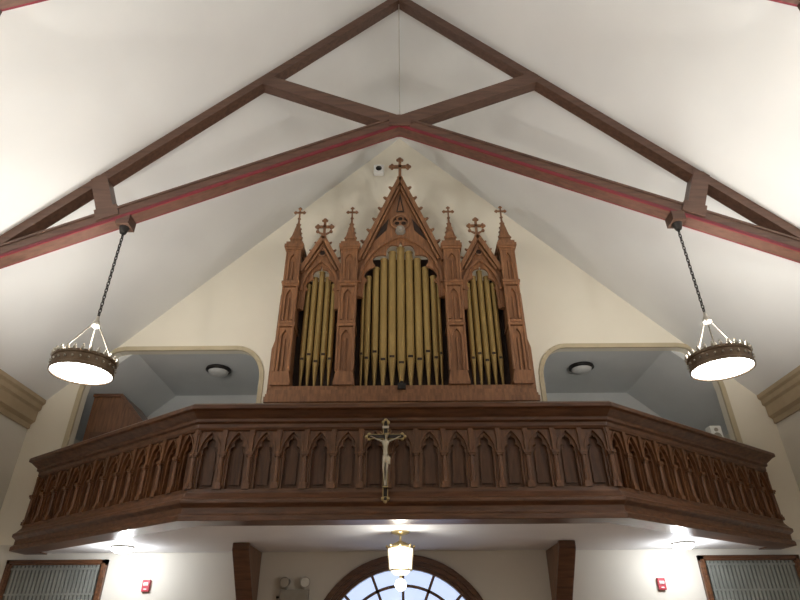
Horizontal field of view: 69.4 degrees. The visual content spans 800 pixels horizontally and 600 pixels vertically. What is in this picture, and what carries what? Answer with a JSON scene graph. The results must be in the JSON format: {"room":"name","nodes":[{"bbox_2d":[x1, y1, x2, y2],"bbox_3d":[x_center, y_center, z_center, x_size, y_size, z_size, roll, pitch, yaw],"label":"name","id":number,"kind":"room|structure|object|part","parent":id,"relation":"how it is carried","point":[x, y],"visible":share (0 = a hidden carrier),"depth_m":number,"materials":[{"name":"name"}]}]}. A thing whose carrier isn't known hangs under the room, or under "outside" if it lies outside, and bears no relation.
{"room":"church","nodes":[
{"label":"church","id":0,"kind":"room"},
{"bbox_2d":[0,414,79,510],"bbox_3d":[-8.124,0.902,4.444,0.300,6.300,22.500,0,-31,0],"label":"wall","id":1,"kind":"structure","parent":0,"point":[12,434],"depth_m":11.75,"materials":[{"name":"grey paint"}]},
{"bbox_2d":[0,369,46,428],"bbox_3d":[-7.887,-2.381,4.351,0.220,0.640,18.980,0,-31,0],"label":"crown molding","id":2,"kind":"structure","parent":1,"relation":"attached to","point":[20,404],"depth_m":11.87,"materials":[{"name":"beige wood"}]},
{"bbox_2d":[83,393,147,440],"bbox_3d":[-6.266,3.729,12.821,1.356,3.089,1.100,0,-31,0],"label":"tall cabinet","id":3,"kind":"object","parent":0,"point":[109,412],"visible":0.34,"depth_m":12.93,"materials":[{"name":"brown wood"}]},
{"bbox_2d":[75,354,258,441],"bbox_3d":[-5.354,3.711,13.876,5.400,4.700,3.000,0,-31,0],"label":"alcove","id":4,"kind":"structure","parent":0,"point":[157,384],"depth_m":14.76,"materials":[{"name":"grey paint"}]},
{"bbox_2d":[206,364,230,376],"bbox_3d":[-4.537,1.804,14.427,0.620,0.180,0.620,0,-31,0],"label":"ceiling lamp","id":5,"kind":"object","parent":4,"relation":"attached to","point":[217,370],"visible":1,"depth_m":14.28,"materials":[{"name":"glass"}]},
{"bbox_2d":[0,0,799,399],"bbox_3d":[-0.022,-6.030,6.418,16.800,8.868,19.250,0,-31,0],"label":"ceiling","id":6,"kind":"structure","parent":0,"point":[86,86],"depth_m":11.02,"materials":[{"name":"paint"}]},
{"bbox_2d":[0,0,799,268],"bbox_3d":[-0.003,-3.277,10.976,16.043,8.249,0.300,0,-31,0],"label":"roof truss","id":7,"kind":"object","parent":6,"relation":"attached to","point":[771,234],"visible":1,"depth_m":10.41,"materials":[{"name":"brown wood"}]},
{"bbox_2d":[47,233,124,385],"bbox_3d":[-4.640,-0.026,9.057,0.920,2.626,0.906,0,-31,0],"label":"pendant lamp","id":8,"kind":"object","parent":7,"relation":"hanging from","point":[81,366],"visible":1,"depth_m":8.30,"materials":[{"name":"white glass"}]},
{"bbox_2d":[677,229,755,381],"bbox_3d":[4.679,-0.091,9.057,0.920,2.626,0.906,0,-31,0],"label":"pendant lamp","id":9,"kind":"object","parent":7,"relation":"hanging from","point":[720,361],"visible":1,"depth_m":8.30,"materials":[{"name":"white glass"}]},
{"bbox_2d":[0,0,799,14],"bbox_3d":[-0.017,-5.269,7.635,16.043,8.249,0.300,0,-31,0],"label":"roof truss","id":10,"kind":"object","parent":6,"relation":"attached to","point":[5,5],"visible":1,"depth_m":6.63,"materials":[{"name":"brown wood"}]},
{"bbox_2d":[0,139,799,599],"bbox_3d":[0.030,1.454,13.278,16.400,14.300,0.300,0,-31,0],"label":"wall","id":11,"kind":"structure","parent":0,"point":[562,303],"depth_m":12.84,"materials":[{"name":"beige paint"}]},
{"bbox_2d":[0,559,108,599],"bbox_3d":[-6.491,5.592,10.594,1.900,1.520,0.120,0,-31,0],"label":"window","id":12,"kind":"structure","parent":11,"relation":"in","point":[21,579],"depth_m":10.82,"materials":[{"name":"brown wood"}]},
{"bbox_2d":[141,580,150,591],"bbox_3d":[-4.733,5.319,10.761,0.140,0.200,0.090,0,-31,0],"label":"fire alarm","id":13,"kind":"object","parent":11,"relation":"attached to","point":[146,584],"visible":1,"depth_m":10.74,"materials":[{"name":"red plastic"}]},
{"bbox_2d":[232,543,261,599],"bbox_3d":[-2.743,5.359,10.054,0.320,1.947,1.250,0,-31,0],"label":"bracket","id":14,"kind":"object","parent":11,"relation":"attached to","point":[246,558],"visible":1,"depth_m":10.09,"materials":[{"name":"brown wood"}]},
{"bbox_2d":[276,577,309,599],"bbox_3d":[-1.972,5.364,10.667,0.622,0.452,0.185,0,-31,0],"label":"emergency light","id":15,"kind":"object","parent":11,"relation":"attached to","point":[300,594],"visible":1,"depth_m":10.60,"materials":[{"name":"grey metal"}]},
{"bbox_2d":[374,164,383,175],"bbox_3d":[-0.585,-3.621,16.006,0.280,0.340,0.205,0,-31,0],"label":"wall speaker","id":16,"kind":"object","parent":11,"relation":"attached to","point":[378,169],"visible":1,"depth_m":15.93,"materials":[{"name":"white plastic"}]},
{"bbox_2d":[61,343,742,447],"bbox_3d":[0.039,2.777,12.315,14.300,4.040,0.060,0,-31,0],"label":"trim","id":17,"kind":"structure","parent":11,"relation":"attached to","point":[252,353],"depth_m":13.26,"materials":[{"name":"beige paint"}]},
{"bbox_2d":[9,401,796,554],"bbox_3d":[0.043,3.213,10.038,14.740,1.720,3.555,0,-31,0],"label":"balcony","id":18,"kind":"object","parent":11,"relation":"attached to","point":[514,475],"visible":0.98,"depth_m":8.95,"materials":[{"name":"brown wood"}]},
{"bbox_2d":[111,545,134,553],"bbox_3d":[-4.969,4.473,10.335,0.400,0.115,0.400,0,-31,0],"label":"globe light","id":19,"kind":"object","parent":18,"relation":"attached to","point":[122,549],"visible":1,"depth_m":10.22,"materials":[{"name":"glass"}]},
{"bbox_2d":[365,418,406,503],"bbox_3d":[-0.213,2.356,8.549,0.630,1.260,0.222,0,-31,0],"label":"crucifix","id":20,"kind":"object","parent":18,"relation":"attached to","point":[385,437],"visible":1,"depth_m":8.61,"materials":[{"name":"metal"}]},
{"bbox_3d":[0.043,3.271,10.175,14.040,1.000,3.150,0,-31,0],"label":"backing panel","id":21,"kind":"part","parent":18,"relation":"part of","materials":[{"name":"brown wood"}]},
{"bbox_2d":[386,530,414,590],"bbox_3d":[0.008,4.034,8.946,0.434,0.845,0.437,-13,-33,20],"label":"hanging lantern","id":22,"kind":"object","parent":18,"relation":"hanging from","point":[400,553],"visible":1,"depth_m":8.85,"materials":[{"name":"white glass"}]},
{"bbox_2d":[263,157,540,402],"bbox_3d":[0.022,0.350,12.935,5.420,8.946,1.260,0,-31,0],"label":"pipe organ","id":23,"kind":"object","parent":18,"relation":"on","point":[390,329],"visible":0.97,"depth_m":12.54,"materials":[{"name":"brown wood"}]},
{"bbox_2d":[398,381,405,389],"bbox_3d":[0.032,1.694,11.464,0.160,0.170,0.110,0,-31,0],"label":"lamp","id":24,"kind":"object","parent":23,"relation":"attached to","point":[401,386],"depth_m":11.40,"materials":[{"name":"metal"}]},
{"bbox_2d":[671,541,694,549],"bbox_3d":[5.071,4.402,10.335,0.400,0.115,0.400,0,-31,0],"label":"globe light","id":25,"kind":"object","parent":18,"relation":"attached to","point":[681,545],"visible":1,"depth_m":10.22,"materials":[{"name":"glass"}]},
{"bbox_2d":[705,426,723,436],"bbox_3d":[6.481,3.425,11.319,0.551,1.920,0.630,0,-31,0],"label":"loudspeaker","id":26,"kind":"object","parent":18,"relation":"on","point":[716,430],"visible":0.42,"depth_m":11.68,"materials":[{"name":"white plastic"}]},
{"bbox_2d":[324,555,482,599],"bbox_3d":[0.064,6.214,10.307,3.560,3.080,0.270,0,-31,0],"label":"window","id":27,"kind":"structure","parent":11,"relation":"in","point":[430,579],"depth_m":10.86,"materials":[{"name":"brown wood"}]},
{"bbox_2d":[546,540,575,599],"bbox_3d":[2.897,5.319,10.054,0.320,1.947,1.250,0,-31,0],"label":"bracket","id":28,"kind":"object","parent":11,"relation":"attached to","point":[561,556],"visible":1,"depth_m":10.10,"materials":[{"name":"brown wood"}]},
{"bbox_2d":[656,578,666,589],"bbox_3d":[4.867,5.277,10.746,0.140,0.200,0.090,0,-31,0],"label":"fire alarm","id":29,"kind":"object","parent":11,"relation":"attached to","point":[661,583],"visible":1,"depth_m":10.73,"materials":[{"name":"red plastic"}]},
{"bbox_2d":[696,555,799,599],"bbox_3d":[6.609,5.501,10.594,1.900,1.520,0.120,0,-31,0],"label":"window","id":30,"kind":"structure","parent":11,"relation":"in","point":[724,577],"depth_m":10.80,"materials":[{"name":"brown wood"}]},
{"bbox_2d":[544,351,728,435],"bbox_3d":[5.446,3.635,13.876,5.400,4.700,3.000,0,-31,0],"label":"alcove","id":31,"kind":"structure","parent":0,"point":[657,383],"depth_m":14.66,"materials":[{"name":"grey paint"}]},
{"bbox_2d":[569,361,593,374],"bbox_3d":[4.532,1.741,14.427,0.620,0.180,0.620,0,-31,0],"label":"ceiling lamp","id":32,"kind":"object","parent":31,"relation":"attached to","point":[583,367],"visible":1,"depth_m":14.28,"materials":[{"name":"glass"}]},
{"bbox_2d":[724,410,799,490],"bbox_3d":[8.176,0.788,4.444,0.300,6.300,22.500,0,-31,0],"label":"wall","id":33,"kind":"structure","parent":0,"point":[788,428],"depth_m":11.84,"materials":[{"name":"grey paint"}]},
{"bbox_2d":[757,365,799,423],"bbox_3d":[7.893,-2.491,4.351,0.220,0.640,18.980,0,-31,0],"label":"crown molding","id":34,"kind":"structure","parent":33,"relation":"attached to","point":[781,400],"depth_m":11.93,"materials":[{"name":"beige wood"}]}
]}

